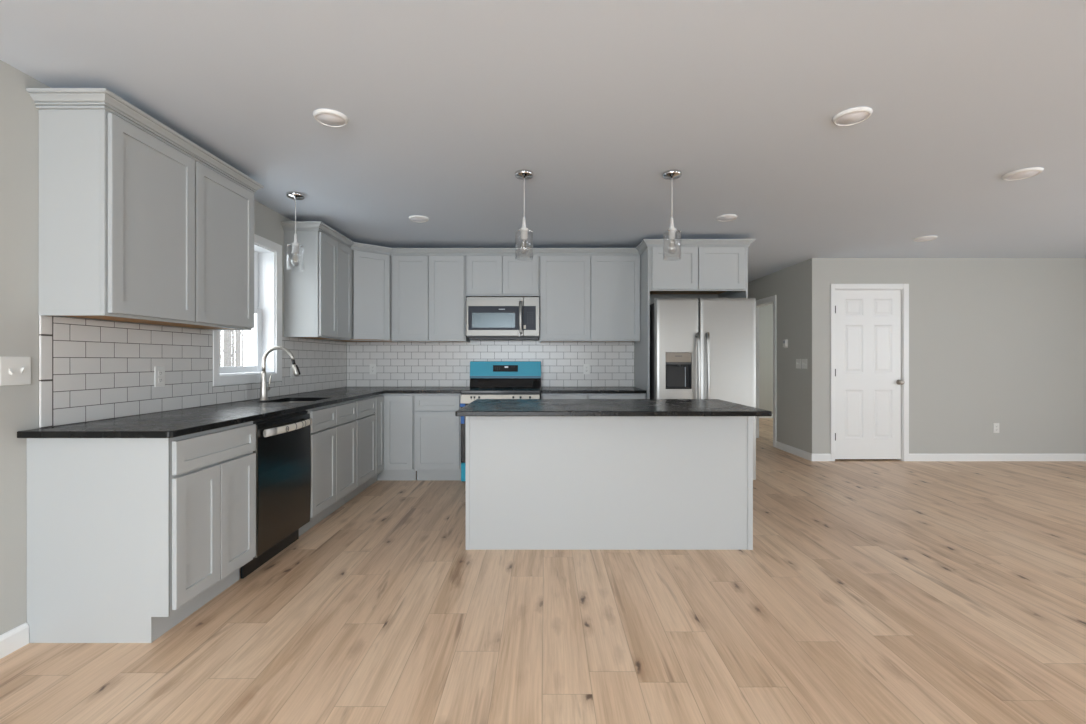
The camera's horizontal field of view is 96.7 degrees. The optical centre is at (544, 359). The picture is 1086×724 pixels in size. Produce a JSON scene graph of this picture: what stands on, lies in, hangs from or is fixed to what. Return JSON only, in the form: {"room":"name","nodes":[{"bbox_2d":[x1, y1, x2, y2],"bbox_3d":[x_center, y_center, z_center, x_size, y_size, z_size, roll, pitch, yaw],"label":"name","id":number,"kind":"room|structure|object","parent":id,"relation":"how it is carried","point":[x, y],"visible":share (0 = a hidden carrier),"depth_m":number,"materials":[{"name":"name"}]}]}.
{"room":"kitchen","nodes":[
{"label":"kitchen","id":0,"kind":"room"},
{"bbox_2d":[0,60,341,634],"bbox_3d":[-2.305,-0.006,1.110,0.160,2.440,8.820,0,0,0],"label":"wall","id":1,"kind":"structure","parent":0,"point":[19,115],"depth_m":2.04,"materials":[{"name":"grey paint"}]},
{"bbox_2d":[0,622,28,658],"bbox_3d":[-2.218,1.169,-0.616,0.014,0.090,5.368,0,0,0],"label":"baseboard","id":2,"kind":"structure","parent":1,"relation":"attached to","point":[16,638],"depth_m":2.01,"materials":[{"name":"white paint"}]},
{"bbox_2d":[0,357,30,385],"bbox_3d":[-2.216,0.046,2.025,0.018,0.120,0.118,0,0,0],"label":"light switch","id":3,"kind":"object","parent":1,"relation":"attached to","point":[13,370],"visible":1,"depth_m":2.02,"materials":[{"name":"white plastic"}]},
{"bbox_2d":[26,88,263,329],"bbox_3d":[-2.054,-0.681,2.653,0.339,0.970,1.167,0,0,0],"label":"upper cabinet","id":4,"kind":"object","parent":1,"relation":"attached to","point":[139,222],"visible":1,"depth_m":2.26,"materials":[{"name":"grey wood"}]},
{"bbox_2d":[39,315,346,427],"bbox_3d":[-2.219,0.051,3.759,0.010,0.497,3.282,0,0,0],"label":"backsplash","id":5,"kind":"structure","parent":1,"relation":"attached to","point":[90,370],"depth_m":2.63,"materials":[{"name":"white tile"}]},
{"bbox_2d":[154,367,164,386],"bbox_3d":[-2.209,0.096,2.770,0.009,0.116,0.072,0,0,0],"label":"wall outlet","id":6,"kind":"object","parent":5,"relation":"attached to","point":[159,372],"visible":1,"depth_m":2.76,"materials":[{"name":"white plastic"}]},
{"bbox_2d":[291,365,294,377],"bbox_3d":[-2.209,0.099,4.235,0.009,0.116,0.072,0,0,0],"label":"wall outlet","id":7,"kind":"object","parent":5,"relation":"attached to","point":[292,372],"visible":0.49,"depth_m":4.22,"materials":[{"name":"white plastic"}]},
{"bbox_2d":[213,234,281,386],"bbox_3d":[-2.297,-0.393,3.639,0.176,1.139,0.843,0,0,0],"label":"window","id":8,"kind":"structure","parent":1,"relation":"in","point":[267,253],"depth_m":3.97,"materials":[{"name":"white paint"}]},
{"bbox_2d":[284,231,351,339],"bbox_3d":[-2.068,-0.652,4.449,0.312,0.913,0.678,0,0,0],"label":"upper cabinet","id":9,"kind":"object","parent":1,"relation":"attached to","point":[318,286],"visible":1,"depth_m":4.11,"materials":[{"name":"grey wood"}]},
{"bbox_2d":[0,0,1085,281],"bbox_3d":[2.538,-1.286,3.400,9.805,0.120,13.680,0,0,0],"label":"ceiling","id":10,"kind":"structure","parent":0,"point":[443,102],"depth_m":2.32,"materials":[{"name":"paint"}]},
{"bbox_2d":[286,191,304,265],"bbox_3d":[-1.845,-0.944,3.570,0.124,0.564,0.124,0,0,0],"label":"pendant light","id":11,"kind":"object","parent":10,"relation":"hanging from","point":[292,195],"visible":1,"depth_m":3.56,"materials":[{"name":"silver metal"}]},
{"bbox_2d":[287,233,302,253],"bbox_3d":[-1.836,-0.863,3.574,0.095,0.146,0.099,0,0,0],"label":"socket","id":12,"kind":"object","parent":11,"relation":"attached to","point":[295,245],"depth_m":3.55,"materials":[{"name":"silver metal"}]},
{"bbox_2d":[313,109,347,126],"bbox_3d":[-1.080,-1.217,2.435,0.164,0.018,0.164,0,0,0],"label":"recessed light","id":13,"kind":"object","parent":10,"relation":"in","point":[328,117],"visible":1,"depth_m":2.42,"materials":[{"name":"white paint"}]},
{"bbox_2d":[409,215,428,222],"bbox_3d":[-1.090,-1.217,4.170,0.170,0.018,0.170,0,0,0],"label":"recessed light","id":14,"kind":"object","parent":10,"relation":"in","point":[415,218],"visible":1,"depth_m":4.13,"materials":[{"name":"white paint"}]},
{"bbox_2d":[515,170,533,249],"bbox_3d":[-0.137,-0.944,3.165,0.124,0.564,0.124,0,0,0],"label":"pendant light","id":15,"kind":"object","parent":10,"relation":"hanging from","point":[524,175],"visible":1,"depth_m":3.15,"materials":[{"name":"silver metal"}]},
{"bbox_2d":[518,217,532,239],"bbox_3d":[-0.128,-0.863,3.169,0.095,0.146,0.099,0,0,0],"label":"socket","id":16,"kind":"object","parent":15,"relation":"attached to","point":[523,230],"depth_m":3.15,"materials":[{"name":"silver metal"}]},
{"bbox_2d":[662,169,681,249],"bbox_3d":[0.833,-0.944,3.165,0.124,0.564,0.124,0,0,0],"label":"pendant light","id":17,"kind":"object","parent":10,"relation":"hanging from","point":[669,174],"visible":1,"depth_m":3.15,"materials":[{"name":"silver metal"}]},
{"bbox_2d":[667,217,680,239],"bbox_3d":[0.842,-0.863,3.169,0.095,0.146,0.099,0,0,0],"label":"socket","id":18,"kind":"object","parent":17,"relation":"attached to","point":[671,231],"depth_m":3.15,"materials":[{"name":"silver metal"}]},
{"bbox_2d":[716,214,736,221],"bbox_3d":[1.560,-1.217,4.140,0.170,0.018,0.170,0,0,0],"label":"recessed light","id":19,"kind":"object","parent":10,"relation":"in","point":[727,217],"visible":1,"depth_m":4.11,"materials":[{"name":"white paint"}]},
{"bbox_2d":[832,107,872,125],"bbox_3d":[1.540,-1.217,2.420,0.170,0.018,0.170,0,0,0],"label":"recessed light","id":20,"kind":"object","parent":10,"relation":"in","point":[852,116],"visible":1,"depth_m":2.40,"materials":[{"name":"white paint"}]},
{"bbox_2d":[913,236,937,241],"bbox_3d":[3.820,-1.217,4.850,0.196,0.018,0.196,0,0,0],"label":"recessed light","id":21,"kind":"object","parent":10,"relation":"in","point":[923,238],"visible":1,"depth_m":4.82,"materials":[{"name":"white paint"}]},
{"bbox_2d":[1002,167,1043,180],"bbox_3d":[3.130,-1.217,3.165,0.196,0.018,0.196,0,0,0],"label":"recessed light","id":22,"kind":"object","parent":10,"relation":"in","point":[1025,173],"visible":1,"depth_m":3.15,"materials":[{"name":"white paint"}]},
{"bbox_2d":[0,418,1085,723],"bbox_3d":[2.538,1.274,3.400,9.805,0.120,13.680,0,0,0],"label":"floor","id":23,"kind":"structure","parent":0,"point":[867,591],"depth_m":2.20,"materials":[{"name":"brown wood"}]},
{"bbox_2d":[27,421,255,642],"bbox_3d":[-1.908,0.772,2.370,0.632,0.884,0.600,0,0,0],"label":"base cabinet","id":24,"kind":"object","parent":23,"relation":"on","point":[128,538],"visible":0.87,"depth_m":2.07,"materials":[{"name":"grey wood"}]},
{"bbox_2d":[241,410,311,578],"bbox_3d":[-1.874,0.778,2.981,0.662,0.872,0.603,0,0,0],"label":"dishwasher","id":25,"kind":"object","parent":23,"relation":"on","point":[283,442],"visible":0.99,"depth_m":2.92,"materials":[{"name":"black metal"}]},
{"bbox_2d":[299,400,355,535],"bbox_3d":[-1.908,0.772,3.688,0.632,0.884,0.792,0,0,0],"label":"base cabinet","id":26,"kind":"object","parent":23,"relation":"on","point":[333,427],"visible":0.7,"depth_m":3.62,"materials":[{"name":"grey wood"}]},
{"bbox_2d":[345,396,375,502],"bbox_3d":[-1.908,0.772,4.317,0.632,0.884,0.462,0,0,0],"label":"base cabinet","id":27,"kind":"object","parent":23,"relation":"on","point":[365,419],"visible":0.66,"depth_m":4.30,"materials":[{"name":"grey wood"}]},
{"bbox_2d":[366,393,415,487],"bbox_3d":[-1.763,0.772,4.975,0.922,0.884,0.848,0,0,0],"label":"base cabinet","id":28,"kind":"object","parent":23,"relation":"on","point":[394,413],"visible":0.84,"depth_m":4.77,"materials":[{"name":"grey wood"}]},
{"bbox_2d":[17,387,468,437],"bbox_3d":[-1.528,0.315,3.715,1.392,0.030,3.369,0,0,0],"label":"countertop","id":29,"kind":"structure","parent":28,"relation":"on","point":[173,423],"depth_m":2.55,"materials":[{"name":"black stone"}]},
{"bbox_2d":[259,346,299,399],"bbox_3d":[-1.975,0.098,3.618,0.305,0.403,0.096,0,0,0],"label":"faucet","id":30,"kind":"object","parent":29,"relation":"on","point":[263,388],"visible":1,"depth_m":3.59,"materials":[{"name":"silver metal"}]},
{"bbox_2d":[280,401,311,402],"bbox_3d":[-1.870,0.430,3.635,0.400,0.198,0.490,0,0,0],"label":"sink","id":31,"kind":"object","parent":29,"relation":"in","point":[287,401],"visible":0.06,"depth_m":3.87,"materials":[{"name":"silver metal"}]},
{"bbox_2d":[414,393,461,479],"bbox_3d":[-1.067,0.772,5.083,0.462,0.884,0.632,0,0,0],"label":"base cabinet","id":32,"kind":"object","parent":23,"relation":"on","point":[437,429],"visible":0.83,"depth_m":4.77,"materials":[{"name":"grey wood"}]},
{"bbox_2d":[460,361,540,481],"bbox_3d":[-0.428,0.615,4.966,0.768,1.199,0.727,0,0,0],"label":"range","id":33,"kind":"object","parent":23,"relation":"on","point":[488,379],"visible":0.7,"depth_m":5.20,"materials":[{"name":"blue metal"}]},
{"bbox_2d":[461,387,540,392],"bbox_3d":[-0.428,0.306,4.930,0.768,0.028,0.580,0,0,0],"label":"cooktop","id":34,"kind":"object","parent":33,"relation":"in","point":[471,389],"depth_m":4.64,"materials":[{"name":"grey metal"}]},
{"bbox_2d":[542,393,587,398],"bbox_3d":[0.194,0.772,5.083,0.457,0.884,0.632,0,0,0],"label":"base cabinet","id":35,"kind":"object","parent":23,"relation":"on","point":[544,395],"visible":0.2,"depth_m":4.79,"materials":[{"name":"grey wood"}]},
{"bbox_2d":[541,387,645,392],"bbox_3d":[0.481,0.315,5.075,1.035,0.030,0.647,0,0,0],"label":"countertop","id":36,"kind":"structure","parent":35,"relation":"on","point":[544,389],"depth_m":4.75,"materials":[{"name":"black stone"}]},
{"bbox_2d":[466,416,752,549],"bbox_3d":[0.410,0.772,3.397,1.837,0.884,0.626,0,0,0],"label":"kitchen island","id":37,"kind":"object","parent":23,"relation":"on","point":[533,482],"visible":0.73,"depth_m":3.09,"materials":[{"name":"grey wood"}]},
{"bbox_2d":[455,399,771,415],"bbox_3d":[0.402,0.315,3.266,1.856,0.030,0.892,0,0,0],"label":"island countertop","id":38,"kind":"structure","parent":37,"relation":"on","point":[478,407],"depth_m":3.05,"materials":[{"name":"black stone"}]},
{"bbox_2d":[588,393,645,398],"bbox_3d":[0.712,0.772,5.083,0.573,0.884,0.632,0,0,0],"label":"base cabinet","id":39,"kind":"object","parent":23,"relation":"on","point":[590,395],"visible":0.2,"depth_m":4.79,"materials":[{"name":"grey wood"}]},
{"bbox_2d":[635,247,649,398],"bbox_3d":[1.011,0.052,5.050,0.018,2.323,0.699,0,0,0],"label":"end panel","id":40,"kind":"object","parent":23,"relation":"on","point":[642,348],"visible":0.38,"depth_m":4.86,"materials":[{"name":"grey wood"}]},
{"bbox_2d":[650,298,755,479],"bbox_3d":[1.506,0.316,4.894,0.934,1.796,0.932,0,0,0],"label":"refrigerator","id":41,"kind":"object","parent":23,"relation":"on","point":[701,348],"visible":0.62,"depth_m":4.50,"materials":[{"name":"grey metal"}]},
{"bbox_2d":[726,247,747,297],"bbox_3d":[1.967,0.052,5.050,0.018,2.323,0.699,0,0,0],"label":"end panel","id":42,"kind":"object","parent":23,"relation":"on","point":[744,294],"visible":0.18,"depth_m":4.70,"materials":[{"name":"grey wood"}]},
{"bbox_2d":[541,294,717,398],"bbox_3d":[-0.052,-0.006,5.460,4.345,2.440,0.120,0,0,0],"label":"wall","id":43,"kind":"structure","parent":0,"point":[652,296],"depth_m":5.40,"materials":[{"name":"grey paint"}]},
{"bbox_2d":[331,249,392,341],"bbox_3d":[-1.915,-0.652,5.090,0.596,0.913,0.596,0,0,0],"label":"upper cabinet","id":44,"kind":"object","parent":43,"relation":"attached to","point":[371,272],"visible":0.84,"depth_m":4.92,"materials":[{"name":"grey wood"}]},
{"bbox_2d":[391,255,469,341],"bbox_3d":[-1.223,-0.652,5.218,0.780,0.913,0.341,0,0,0],"label":"upper cabinet","id":45,"kind":"object","parent":43,"relation":"attached to","point":[428,292],"visible":0.93,"depth_m":5.05,"materials":[{"name":"grey wood"}]},
{"bbox_2d":[347,340,633,386],"bbox_3d":[-0.608,0.037,5.394,3.212,0.524,0.010,0,0,0],"label":"backsplash","id":46,"kind":"structure","parent":43,"relation":"attached to","point":[398,364],"depth_m":5.39,"materials":[{"name":"white tile"}]},
{"bbox_2d":[370,364,375,373],"bbox_3d":[-1.921,0.101,5.384,0.072,0.116,0.009,0,0,0],"label":"wall outlet","id":47,"kind":"object","parent":46,"relation":"attached to","point":[372,366],"visible":1,"depth_m":5.38,"materials":[{"name":"white plastic"}]},
{"bbox_2d":[583,364,589,373],"bbox_3d":[0.465,0.101,5.384,0.072,0.116,0.009,0,0,0],"label":"wall outlet","id":48,"kind":"object","parent":46,"relation":"attached to","point":[586,367],"visible":1,"depth_m":5.38,"materials":[{"name":"white plastic"}]},
{"bbox_2d":[466,255,538,297],"bbox_3d":[-0.446,-0.890,5.218,0.769,0.438,0.341,0,0,0],"label":"upper cabinet","id":49,"kind":"object","parent":43,"relation":"attached to","point":[486,275],"visible":0.91,"depth_m":5.05,"materials":[{"name":"grey wood"}]},
{"bbox_2d":[466,297,538,340],"bbox_3d":[-0.438,-0.435,5.166,0.757,0.438,0.442,0,0,0],"label":"microwave","id":50,"kind":"object","parent":49,"relation":"attached to","point":[487,318],"visible":0.98,"depth_m":5.00,"materials":[{"name":"grey metal"}]},
{"bbox_2d":[539,255,639,341],"bbox_3d":[0.470,-0.652,5.218,1.057,0.913,0.341,0,0,0],"label":"upper cabinet","id":51,"kind":"object","parent":43,"relation":"attached to","point":[583,298],"visible":1,"depth_m":5.05,"materials":[{"name":"grey wood"}]},
{"bbox_2d":[650,247,745,297],"bbox_3d":[1.489,-0.891,5.038,0.935,0.435,0.722,0,0,0],"label":"upper cabinet","id":52,"kind":"object","parent":43,"relation":"attached to","point":[721,271],"visible":0.91,"depth_m":4.68,"materials":[{"name":"grey wood"}]},
{"bbox_2d":[281,221,754,254],"bbox_3d":[-0.112,-1.133,4.812,4.402,0.066,0.958,0,0,-9],"label":"crown molding","id":53,"kind":"structure","parent":52,"relation":"attached to","point":[319,226],"depth_m":4.97,"materials":[{"name":"grey wood"}]},
{"bbox_2d":[759,304,772,413],"bbox_3d":[4.650,-0.006,10.160,5.300,2.440,0.120,0,0,0],"label":"wall","id":54,"kind":"structure","parent":0,"point":[765,312],"depth_m":10.10,"materials":[{"name":"grey paint"}]},
{"bbox_2d":[759,414,772,417],"bbox_3d":[4.865,1.169,10.093,3.070,0.090,0.014,0,0,0],"label":"baseboard","id":55,"kind":"structure","parent":54,"relation":"attached to","point":[772,414],"depth_m":10.09,"materials":[{"name":"white paint"}]},
{"bbox_2d":[748,258,821,453],"bbox_3d":[3.270,-0.006,7.950,0.120,2.440,4.300,0,0,0],"label":"wall","id":56,"kind":"structure","parent":0,"point":[797,288],"depth_m":6.11,"materials":[{"name":"grey paint"}]},
{"bbox_2d":[756,295,775,447],"bbox_3d":[3.261,0.156,7.138,0.137,2.116,0.897,0,0,0],"label":"door frame","id":57,"kind":"structure","parent":56,"relation":"in","point":[772,299],"depth_m":6.87,"materials":[{"name":"white paint"}]},
{"bbox_2d":[783,339,787,347],"bbox_3d":[3.194,-0.218,6.420,0.031,0.115,0.090,0,0,0],"label":"thermostat","id":58,"kind":"object","parent":56,"relation":"attached to","point":[785,341],"visible":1,"depth_m":6.38,"materials":[{"name":"white plastic"}]},
{"bbox_2d":[796,359,800,368],"bbox_3d":[3.201,0.047,6.105,0.018,0.120,0.118,0,0,0],"label":"light switch","id":59,"kind":"object","parent":56,"relation":"attached to","point":[798,361],"visible":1,"depth_m":6.10,"materials":[{"name":"white plastic"}]},
{"bbox_2d":[776,441,830,460],"bbox_3d":[3.312,1.169,6.233,0.231,0.090,0.894,0,0,0],"label":"baseboard","id":60,"kind":"structure","parent":56,"relation":"attached to","point":[798,452],"depth_m":5.97,"materials":[{"name":"white paint"}]},
{"bbox_2d":[802,359,806,368],"bbox_3d":[3.201,0.047,5.965,0.018,0.120,0.118,0,0,0],"label":"light switch","id":61,"kind":"object","parent":56,"relation":"attached to","point":[804,361],"visible":1,"depth_m":5.96,"materials":[{"name":"white plastic"}]},
{"bbox_2d":[822,258,1085,453],"bbox_3d":[5.315,-0.006,5.860,3.970,2.440,0.120,0,0,0],"label":"wall","id":62,"kind":"structure","parent":0,"point":[1002,341],"depth_m":5.80,"materials":[{"name":"grey paint"}]},
{"bbox_2d":[830,284,908,460],"bbox_3d":[3.895,0.150,5.832,0.936,2.128,0.175,0,0,0],"label":"door","id":63,"kind":"structure","parent":62,"relation":"in","point":[869,323],"depth_m":5.81,"materials":[{"name":"white paint"}]},
{"bbox_2d":[993,423,998,432],"bbox_3d":[5.419,0.817,5.795,0.072,0.116,0.009,0,0,0],"label":"wall outlet","id":64,"kind":"object","parent":62,"relation":"attached to","point":[995,425],"visible":1,"depth_m":5.79,"materials":[{"name":"white plastic"}]},
{"bbox_2d":[909,454,1085,460],"bbox_3d":[5.832,1.169,5.793,2.937,0.090,0.014,0,0,0],"label":"baseboard","id":65,"kind":"structure","parent":62,"relation":"attached to","point":[912,457],"depth_m":5.79,"materials":[{"name":"white paint"}]},
{"label":"outside","id":66,"kind":"structure","parent":0,"visible":0},
{"bbox_2d":[241,330,243,365],"bbox_3d":[-21.771,-1.876,34.750,0.392,6.980,0.455,0,0,0],"label":"bare tree","id":67,"kind":"object","parent":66,"point":[242,330],"visible":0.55,"depth_m":34.70,"materials":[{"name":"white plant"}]},
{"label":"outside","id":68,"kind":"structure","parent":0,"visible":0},
{"bbox_3d":[-16.343,1.664,16.000,27.315,0.100,36.000,0,0,0],"label":"ground","id":69,"kind":"structure","parent":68,"visible":0},
{"bbox_2d":[220,330,226,365],"bbox_3d":[-7.861,-2.506,11.659,0.357,8.241,0.262,0,0,-38],"label":"bare tree","id":70,"kind":"object","parent":69,"relation":"on","point":[220,330],"visible":0.1,"depth_m":11.70,"materials":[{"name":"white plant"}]},
{"bbox_2d":[224,330,228,365],"bbox_3d":[-8.319,-2.550,12.555,0.234,8.329,0.433,0,0,17],"label":"bare tree","id":71,"kind":"object","parent":69,"relation":"on","point":[225,334],"visible":0.19,"depth_m":12.48,"materials":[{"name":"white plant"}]},
{"bbox_2d":[229,330,238,365],"bbox_3d":[-9.310,-1.449,14.441,0.260,6.127,0.510,0,0,-35],"label":"bare tree","id":72,"kind":"object","parent":69,"relation":"on","point":[230,343],"visible":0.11,"depth_m":14.36,"materials":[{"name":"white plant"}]},
{"bbox_2d":[231,330,237,365],"bbox_3d":[-8.699,-1.310,13.716,0.452,5.849,0.257,0,0,-18],"label":"bare tree","id":73,"kind":"object","parent":69,"relation":"on","point":[236,331],"visible":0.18,"depth_m":13.71,"materials":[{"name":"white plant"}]},
{"bbox_2d":[231,330,239,365],"bbox_3d":[-10.046,-1.863,15.608,0.434,6.953,0.450,0,0,0],"label":"bare tree","id":74,"kind":"object","parent":69,"relation":"on","point":[232,331],"visible":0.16,"depth_m":15.66,"materials":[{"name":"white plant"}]},
{"bbox_2d":[238,330,240,365],"bbox_3d":[-11.816,-1.476,18.671,0.407,6.179,0.278,0,0,0],"label":"bare tree","id":75,"kind":"object","parent":69,"relation":"on","point":[239,347],"visible":0.22,"depth_m":18.66,"materials":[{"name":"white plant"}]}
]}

